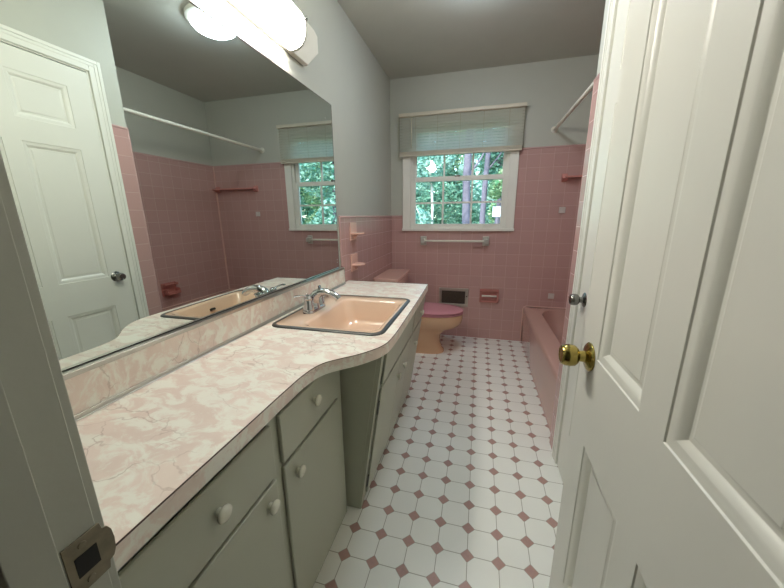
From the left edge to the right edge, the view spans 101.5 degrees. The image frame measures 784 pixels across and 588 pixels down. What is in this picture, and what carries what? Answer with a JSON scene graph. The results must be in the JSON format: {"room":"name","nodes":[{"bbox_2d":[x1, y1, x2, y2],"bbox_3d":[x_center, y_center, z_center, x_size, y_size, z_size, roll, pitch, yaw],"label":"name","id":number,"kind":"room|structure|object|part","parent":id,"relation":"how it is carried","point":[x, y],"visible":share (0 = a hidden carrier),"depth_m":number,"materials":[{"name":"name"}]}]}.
{"room":"bathroom","nodes":[
{"label":"bathroom","id":0,"kind":"room"},
{"bbox_2d":[64,0,391,371],"bbox_3d":[-0.453,-0.433,1.808,0.126,2.440,3.260,3,14,15],"label":"wall","id":1,"kind":"structure","parent":0,"point":[344,72],"depth_m":2.16,"materials":[{"name":"grey paint"}]},
{"bbox_2d":[0,0,338,371],"bbox_3d":[-0.565,-0.433,1.156,0.010,0.950,1.702,3,14,15],"label":"mirror","id":2,"kind":"object","parent":1,"relation":"attached to","point":[165,174],"visible":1,"depth_m":0.86,"materials":[{"name":"clear glass"}]},
{"bbox_2d":[65,269,344,415],"bbox_3d":[-0.545,0.083,1.296,0.020,0.098,1.738,3,14,15],"label":"backsplash","id":3,"kind":"structure","parent":1,"relation":"attached to","point":[88,389],"depth_m":0.92,"materials":[{"name":"laminate"}]},
{"bbox_2d":[226,0,317,65],"bbox_3d":[-0.488,-1.088,1.102,0.119,0.193,1.120,3,14,15],"label":"vanity light","id":4,"kind":"object","parent":1,"relation":"attached to","point":[280,20],"visible":1,"depth_m":1.27,"materials":[{"name":"white glass"}]},
{"bbox_3d":[-0.494,-1.055,1.046,0.082,0.154,0.685,3,14,15],"label":"lamp shade","id":5,"kind":"part","parent":4,"relation":"part of","materials":[{"name":"white glass"}]},
{"bbox_2d":[349,222,364,240],"bbox_3d":[-0.235,-0.438,2.240,0.088,0.125,0.115,3,14,15],"label":"shelf","id":6,"kind":"object","parent":1,"relation":"attached to","point":[352,225],"visible":1,"depth_m":2.23,"materials":[{"name":"pink ceramic"}]},
{"bbox_3d":[-0.273,-0.440,2.250,0.010,0.125,0.115,3,14,15],"label":"plate","id":7,"kind":"part","parent":6,"relation":"part of","materials":[{"name":"pink ceramic"}]},
{"bbox_2d":[351,253,365,271],"bbox_3d":[-0.233,-0.227,2.292,0.088,0.125,0.115,3,14,15],"label":"shelf","id":8,"kind":"object","parent":1,"relation":"attached to","point":[355,264],"visible":1,"depth_m":2.28,"materials":[{"name":"pink ceramic"}]},
{"bbox_3d":[-0.270,-0.229,2.302,0.010,0.125,0.115,3,14,15],"label":"plate","id":9,"kind":"part","parent":8,"relation":"part of","materials":[{"name":"pink ceramic"}]},
{"bbox_3d":[-0.169,-0.435,2.677,0.016,0.427,1.283,3,14,15],"label":"bullnose trim","id":10,"kind":"part","parent":1,"relation":"part of","materials":[{"name":"pink tile"}]},
{"bbox_2d":[313,335,562,587],"bbox_3d":[0.622,0.838,1.827,2.285,0.060,3.260,3,14,15],"label":"floor","id":11,"kind":"structure","parent":0,"point":[465,489],"depth_m":1.46,"materials":[{"name":"tile"}]},
{"bbox_2d":[117,370,346,587],"bbox_3d":[-0.466,0.650,0.932,0.408,0.750,0.833,3,14,15],"label":"base cabinet","id":12,"kind":"object","parent":11,"relation":"on","point":[272,516],"visible":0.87,"depth_m":0.80,"materials":[{"name":"green paint"}]},
{"bbox_3d":[-0.351,0.439,0.632,0.012,0.147,0.378,3,14,15],"label":"drawer","id":13,"kind":"part","parent":12,"relation":"part of","materials":[{"name":"green paint"}]},
{"bbox_3d":[-0.333,0.433,0.633,0.023,0.036,0.036,3,14,15],"label":"knob","id":14,"kind":"part","parent":12,"relation":"part of","materials":[{"name":"ceramic"}]},
{"bbox_3d":[-0.348,0.779,0.715,0.012,0.531,0.378,3,14,15],"label":"door","id":15,"kind":"part","parent":12,"relation":"part of","materials":[{"name":"green paint"}]},
{"bbox_3d":[-0.295,0.531,0.800,0.023,0.036,0.036,3,14,15],"label":"knob","id":16,"kind":"part","parent":12,"relation":"part of","materials":[{"name":"ceramic"}]},
{"bbox_3d":[-0.262,0.510,0.922,0.023,0.036,0.036,3,14,15],"label":"knob","id":17,"kind":"part","parent":12,"relation":"part of","materials":[{"name":"ceramic"}]},
{"bbox_3d":[-0.249,0.344,1.004,0.012,0.146,0.348,3,14,15],"label":"drawer","id":18,"kind":"part","parent":12,"relation":"part of","materials":[{"name":"green paint"}]},
{"bbox_3d":[-0.246,0.686,1.087,0.012,0.533,0.348,3,14,15],"label":"door","id":19,"kind":"part","parent":12,"relation":"part of","materials":[{"name":"green paint"}]},
{"bbox_3d":[-0.232,0.330,0.998,0.023,0.036,0.036,3,14,15],"label":"knob","id":20,"kind":"part","parent":12,"relation":"part of","materials":[{"name":"ceramic"}]},
{"bbox_2d":[340,296,424,508],"bbox_3d":[-0.155,0.442,1.775,0.553,0.750,0.958,3,14,15],"label":"base cabinet","id":21,"kind":"object","parent":11,"relation":"on","point":[374,393],"visible":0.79,"depth_m":1.33,"materials":[{"name":"green paint"}]},
{"bbox_2d":[62,267,427,570],"bbox_3d":[-0.263,0.099,1.280,0.575,0.148,1.846,3,14,15],"label":"countertop","id":22,"kind":"structure","parent":21,"relation":"on","point":[157,418],"depth_m":0.79,"materials":[{"name":"laminate"}]},
{"bbox_3d":[-0.544,0.031,1.284,0.021,0.012,1.740,3,14,15],"label":"cap trim","id":23,"kind":"part","parent":22,"relation":"part of","materials":[{"name":"metal"}]},
{"bbox_3d":[-0.531,0.126,1.302,0.009,0.011,1.738,3,14,15],"label":"cove trim","id":24,"kind":"part","parent":22,"relation":"part of","materials":[{"name":"metal"}]},
{"bbox_2d":[293,285,340,313],"bbox_3d":[-0.320,0.025,1.490,0.178,0.104,0.241,3,14,15],"label":"faucet","id":25,"kind":"object","parent":22,"relation":"on","point":[313,302],"visible":1,"depth_m":1.46,"materials":[{"name":"silver metal"}]},
{"bbox_3d":[-0.379,0.038,1.454,0.051,0.072,0.051,3,14,15],"label":"handle","id":26,"kind":"part","parent":25,"relation":"part of","materials":[{"name":"silver metal"}]},
{"bbox_3d":[-0.365,0.064,1.513,0.054,0.018,0.160,3,14,15],"label":"deck plate","id":27,"kind":"part","parent":25,"relation":"part of","materials":[{"name":"silver metal"}]},
{"bbox_3d":[-0.352,0.014,1.553,0.051,0.072,0.051,3,14,15],"label":"handle","id":28,"kind":"part","parent":25,"relation":"part of","materials":[{"name":"silver metal"}]},
{"bbox_3d":[-0.319,0.020,1.489,0.176,0.094,0.068,3,14,15],"label":"spout","id":29,"kind":"part","parent":25,"relation":"part of","materials":[{"name":"silver metal"}]},
{"bbox_2d":[272,294,409,335],"bbox_3d":[-0.200,0.147,1.516,0.486,0.150,0.562,3,14,15],"label":"sink","id":30,"kind":"object","parent":22,"relation":"in","point":[351,314],"visible":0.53,"depth_m":1.62,"materials":[{"name":"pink ceramic"}]},
{"bbox_3d":[-0.036,0.579,1.476,0.086,0.513,0.320,3,14,15],"label":"door","id":31,"kind":"part","parent":21,"relation":"part of","materials":[{"name":"green paint"}]},
{"bbox_3d":[0.042,0.221,1.497,0.029,0.138,0.563,3,14,15],"label":"drawer","id":32,"kind":"part","parent":21,"relation":"part of","materials":[{"name":"green paint"}]},
{"bbox_3d":[0.036,0.514,1.740,0.086,0.513,0.230,3,14,15],"label":"door","id":33,"kind":"part","parent":21,"relation":"part of","materials":[{"name":"green paint"}]},
{"bbox_3d":[0.112,0.446,2.014,0.086,0.513,0.340,3,14,15],"label":"door","id":34,"kind":"part","parent":21,"relation":"part of","materials":[{"name":"green paint"}]},
{"bbox_3d":[0.161,0.114,1.931,0.029,0.138,0.317,3,14,15],"label":"drawer","id":35,"kind":"part","parent":21,"relation":"part of","materials":[{"name":"green paint"}]},
{"bbox_2d":[373,269,463,353],"bbox_3d":[0.270,0.171,2.953,0.756,0.710,0.524,3,14,15],"label":"toilet","id":36,"kind":"object","parent":11,"relation":"on","point":[436,318],"visible":0.53,"depth_m":2.84,"materials":[{"name":"beige ceramic"}]},
{"bbox_3d":[0.007,-0.173,2.940,0.218,0.031,0.524,3,14,15],"label":"tank lid","id":37,"kind":"part","parent":36,"relation":"part of","materials":[{"name":"pink ceramic"}]},
{"bbox_3d":[0.006,-0.006,2.982,0.195,0.311,0.496,3,14,15],"label":"tank","id":38,"kind":"part","parent":36,"relation":"part of","materials":[{"name":"pink ceramic"}]},
{"bbox_3d":[0.370,0.130,2.915,0.548,0.025,0.380,3,14,15],"label":"seat lid","id":39,"kind":"part","parent":36,"relation":"part of","materials":[{"name":"plastic"}]},
{"bbox_2d":[519,306,565,432],"bbox_3d":[1.449,0.483,2.338,0.782,0.371,1.512,3,14,15],"label":"bathtub","id":40,"kind":"object","parent":11,"relation":"on","point":[541,334],"visible":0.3,"depth_m":2.38,"materials":[{"name":"pink ceramic"}]},
{"bbox_2d":[337,0,605,79],"bbox_3d":[0.597,-1.591,1.235,2.285,0.060,3.260,3,14,15],"label":"ceiling","id":41,"kind":"structure","parent":0,"point":[407,38],"depth_m":2.18,"materials":[{"name":"paint"}]},
{"bbox_2d":[390,54,598,340],"bbox_3d":[1.018,-0.743,3.019,2.285,2.440,0.126,3,14,15],"label":"wall","id":42,"kind":"structure","parent":0,"point":[527,263],"depth_m":2.92,"materials":[{"name":"pink tile"}]},
{"bbox_2d":[439,287,467,306],"bbox_3d":[0.622,0.032,3.250,0.291,0.189,0.016,3,14,15],"label":"air vent","id":43,"kind":"object","parent":42,"relation":"in","point":[452,296],"visible":0.98,"depth_m":3.25,"materials":[{"name":"black metal"}]},
{"bbox_2d":[441,290,464,303],"bbox_3d":[0.622,0.032,3.256,0.234,0.130,0.004,3,14,15],"label":"grille","id":44,"kind":"object","parent":43,"relation":"attached to","point":[447,296],"depth_m":3.25,"materials":[{"name":"black metal"}]},
{"bbox_2d":[420,236,488,245],"bbox_3d":[0.595,-0.510,3.095,0.657,0.090,0.070,3,14,15],"label":"towel bar","id":45,"kind":"object","parent":42,"relation":"attached to","point":[485,242],"visible":1,"depth_m":3.06,"materials":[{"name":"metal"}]},
{"bbox_2d":[402,110,522,230],"bbox_3d":[0.624,-1.119,3.026,1.057,1.025,0.144,3,14,15],"label":"window","id":46,"kind":"structure","parent":42,"relation":"in","point":[509,175],"depth_m":3.03,"materials":[{"name":"white paint"}]},
{"bbox_3d":[0.625,-0.876,3.071,0.871,0.470,0.026,3,14,15],"label":"sash","id":47,"kind":"part","parent":46,"relation":"part of","materials":[{"name":"white paint"}]},
{"bbox_3d":[0.628,-1.310,2.994,0.871,0.480,0.026,3,14,15],"label":"sash","id":48,"kind":"part","parent":46,"relation":"part of","materials":[{"name":"white paint"}]},
{"bbox_2d":[399,102,526,156],"bbox_3d":[0.597,-1.444,2.851,1.098,0.369,0.055,3,14,15],"label":"window blind","id":49,"kind":"object","parent":46,"relation":"attached to","point":[492,142],"visible":1,"depth_m":2.84,"materials":[{"name":"fabric"}]},
{"bbox_3d":[0.216,-1.451,2.942,0.016,0.348,0.002,3,14,15],"label":"ladder cord","id":50,"kind":"part","parent":49,"relation":"part of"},
{"bbox_3d":[0.595,-1.274,2.896,1.083,0.013,0.026,3,14,15],"label":"rail","id":51,"kind":"part","parent":49,"relation":"part of","materials":[{"name":"white plastic"}]},
{"bbox_2d":[479,289,498,302],"bbox_3d":[0.951,0.021,3.141,0.178,0.132,0.044,3,14,15],"label":"toilet paper holder","id":52,"kind":"object","parent":42,"relation":"attached to","point":[486,295],"visible":1,"depth_m":3.14,"materials":[{"name":"ceramic"}]},
{"bbox_3d":[1.002,-1.003,2.901,2.085,0.578,0.016,3,14,15],"label":"bullnose trim","id":53,"kind":"part","parent":42,"relation":"part of","materials":[{"name":"pink tile"}]},
{"bbox_2d":[548,293,553,298],"bbox_3d":[1.493,0.021,3.007,0.050,0.050,0.016,3,14,15],"label":"square plate","id":54,"kind":"object","parent":42,"relation":"attached to","point":[550,295],"visible":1,"depth_m":3.01,"materials":[{"name":"pink ceramic"}]},
{"bbox_2d":[559,207,565,212],"bbox_3d":[1.497,-0.738,2.819,0.050,0.050,0.016,3,14,15],"label":"square plate","id":55,"kind":"object","parent":42,"relation":"attached to","point":[561,209],"visible":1,"depth_m":2.82,"materials":[{"name":"pink ceramic"}]},
{"bbox_2d":[561,173,581,181],"bbox_3d":[1.720,-0.982,2.667,0.549,0.066,0.074,3,14,15],"label":"shelf","id":56,"kind":"object","parent":42,"relation":"attached to","point":[565,177],"visible":0.45,"depth_m":2.72,"materials":[{"name":"pink ceramic"}]},
{"bbox_2d":[549,0,608,448],"bbox_3d":[0.982,-0.159,0.623,0.704,2.440,1.649,3,14,15],"label":"wall","id":57,"kind":"structure","parent":0,"point":[596,80],"depth_m":1.44,"materials":[{"name":"grey paint"}]},
{"bbox_2d":[551,82,593,132],"bbox_3d":[1.177,-1.213,1.994,0.056,0.056,1.523,3,14,15],"label":"shower rod","id":58,"kind":"object","parent":57,"relation":"attached to","point":[554,129],"visible":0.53,"depth_m":2.13,"materials":[{"name":"white metal"}]},
{"bbox_2d":[552,0,618,463],"bbox_3d":[0.769,-0.069,1.005,0.119,2.088,0.873,3,14,15],"label":"trim","id":59,"kind":"structure","parent":57,"relation":"attached to","point":[613,4],"depth_m":1.33,"materials":[{"name":"white paint"}]},
{"bbox_2d":[557,0,630,482],"bbox_3d":[0.711,-0.040,1.025,0.090,2.000,0.726,3,14,15],"label":"door","id":60,"kind":"structure","parent":57,"relation":"in","point":[582,300],"depth_m":1.25,"materials":[{"name":"white paint"}]},
{"bbox_3d":[0.764,0.023,1.337,0.039,0.048,0.048,3,14,15],"label":"knob","id":61,"kind":"part","parent":60,"relation":"part of","materials":[{"name":"metal"}]},
{"bbox_3d":[-0.228,-0.041,0.188,1.421,2.440,0.114,3,14,15],"label":"wall","id":62,"kind":"structure","parent":0,"visible":0},
{"bbox_2d":[0,150,121,587],"bbox_3d":[0.000,0.138,0.177,0.815,2.095,0.128,3,14,15],"label":"trim","id":63,"kind":"structure","parent":62,"relation":"attached to","point":[54,534],"depth_m":0.29,"materials":[{"name":"paint"}]},
{"bbox_3d":[-0.320,0.279,0.342,0.002,0.062,0.044,3,14,15],"label":"strike plate","id":64,"kind":"part","parent":63,"relation":"part of","materials":[{"name":"metal"}]},
{"bbox_2d":[549,0,783,587],"bbox_3d":[0.400,0.096,0.455,0.148,2.020,0.676,3,14,15],"label":"door","id":65,"kind":"structure","parent":62,"relation":"in","point":[674,475],"depth_m":0.42,"materials":[{"name":"white paint"}]},
{"bbox_3d":[0.422,0.144,0.757,0.042,0.052,0.052,3,14,15],"label":"knob","id":66,"kind":"part","parent":65,"relation":"part of","materials":[{"name":"gold metal"}]},
{"label":"outside","id":67,"kind":"structure","parent":0,"visible":0},
{"bbox_3d":[12.195,-4.813,29.259,70.000,0.100,56.590,3,14,15],"label":"ground","id":68,"kind":"structure","parent":67,"visible":0},
{"bbox_2d":[416,133,456,223],"bbox_3d":[0.818,-2.003,7.441,1.470,5.006,0.894,3,14,15],"label":"tree","id":69,"kind":"object","parent":68,"relation":"on","point":[422,217],"visible":0.37,"depth_m":7.12,"materials":[{"name":"green plant"}]},
{"bbox_2d":[416,132,460,223],"bbox_3d":[1.941,-6.472,17.625,3.708,9.367,2.357,3,14,15],"label":"tree","id":70,"kind":"object","parent":68,"relation":"on","point":[450,172],"visible":0.02,"depth_m":17.03,"materials":[{"name":"green plant"}]},
{"bbox_2d":[416,182,478,223],"bbox_3d":[2.331,-2.816,13.381,3.116,3.736,1.143,3,14,15],"label":"shrub","id":71,"kind":"object","parent":68,"relation":"on","point":[450,193],"visible":0.33,"depth_m":12.98,"materials":[{"name":"green plant"}]},
{"bbox_2d":[440,131,487,221],"bbox_3d":[4.615,-7.178,20.434,3.887,9.378,2.377,3,14,15],"label":"tree","id":72,"kind":"object","parent":68,"relation":"on","point":[461,156],"visible":0.02,"depth_m":19.77,"materials":[{"name":"green plant"}]},
{"bbox_2d":[444,174,495,223],"bbox_3d":[4.072,-3.332,14.682,3.422,4.087,1.137,3,14,15],"label":"shrub","id":73,"kind":"object","parent":68,"relation":"on","point":[476,193],"visible":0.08,"depth_m":14.27,"materials":[{"name":"green plant"}]},
{"bbox_2d":[462,130,483,223],"bbox_3d":[1.977,-4.212,8.004,3.030,9.001,1.296,3,14,15],"label":"tree","id":74,"kind":"object","parent":68,"relation":"on","point":[467,170],"visible":0.02,"depth_m":8.30,"materials":[{"name":"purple plant"}]},
{"bbox_2d":[457,128,499,223],"bbox_3d":[5.358,-6.309,16.689,3.970,9.308,2.317,3,14,15],"label":"tree","id":75,"kind":"object","parent":68,"relation":"on","point":[476,155],"visible":0.05,"depth_m":16.55,"materials":[{"name":"green plant"}]},
{"bbox_2d":[479,152,502,223],"bbox_3d":[3.481,-4.469,9.006,3.459,9.007,1.345,3,14,15],"label":"tree","id":76,"kind":"object","parent":68,"relation":"on","point":[495,190],"visible":0.08,"depth_m":9.41,"materials":[{"name":"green plant"}]},
{"bbox_2d":[479,131,503,223],"bbox_3d":[4.099,-4.836,10.476,2.533,9.002,1.324,3,14,15],"label":"tree","id":77,"kind":"object","parent":68,"relation":"on","point":[496,167],"visible":0.06,"depth_m":10.62,"materials":[{"name":"green plant"}]},
{"bbox_2d":[487,199,496,223],"bbox_3d":[5.263,-2.616,12.620,3.042,3.650,1.140,3,14,15],"label":"shrub","id":78,"kind":"object","parent":68,"relation":"on","point":[492,204],"visible":0.02,"depth_m":12.80,"materials":[{"name":"green plant"}]},
{"bbox_2d":[492,207,500,223],"bbox_3d":[2.739,-1.039,8.617,0.210,2.530,0.060,3,14,15],"label":"sign","id":79,"kind":"object","parent":68,"relation":"on","point":[496,210],"visible":0.53,"depth_m":8.33,"materials":[{"name":"white metal"}]}
]}

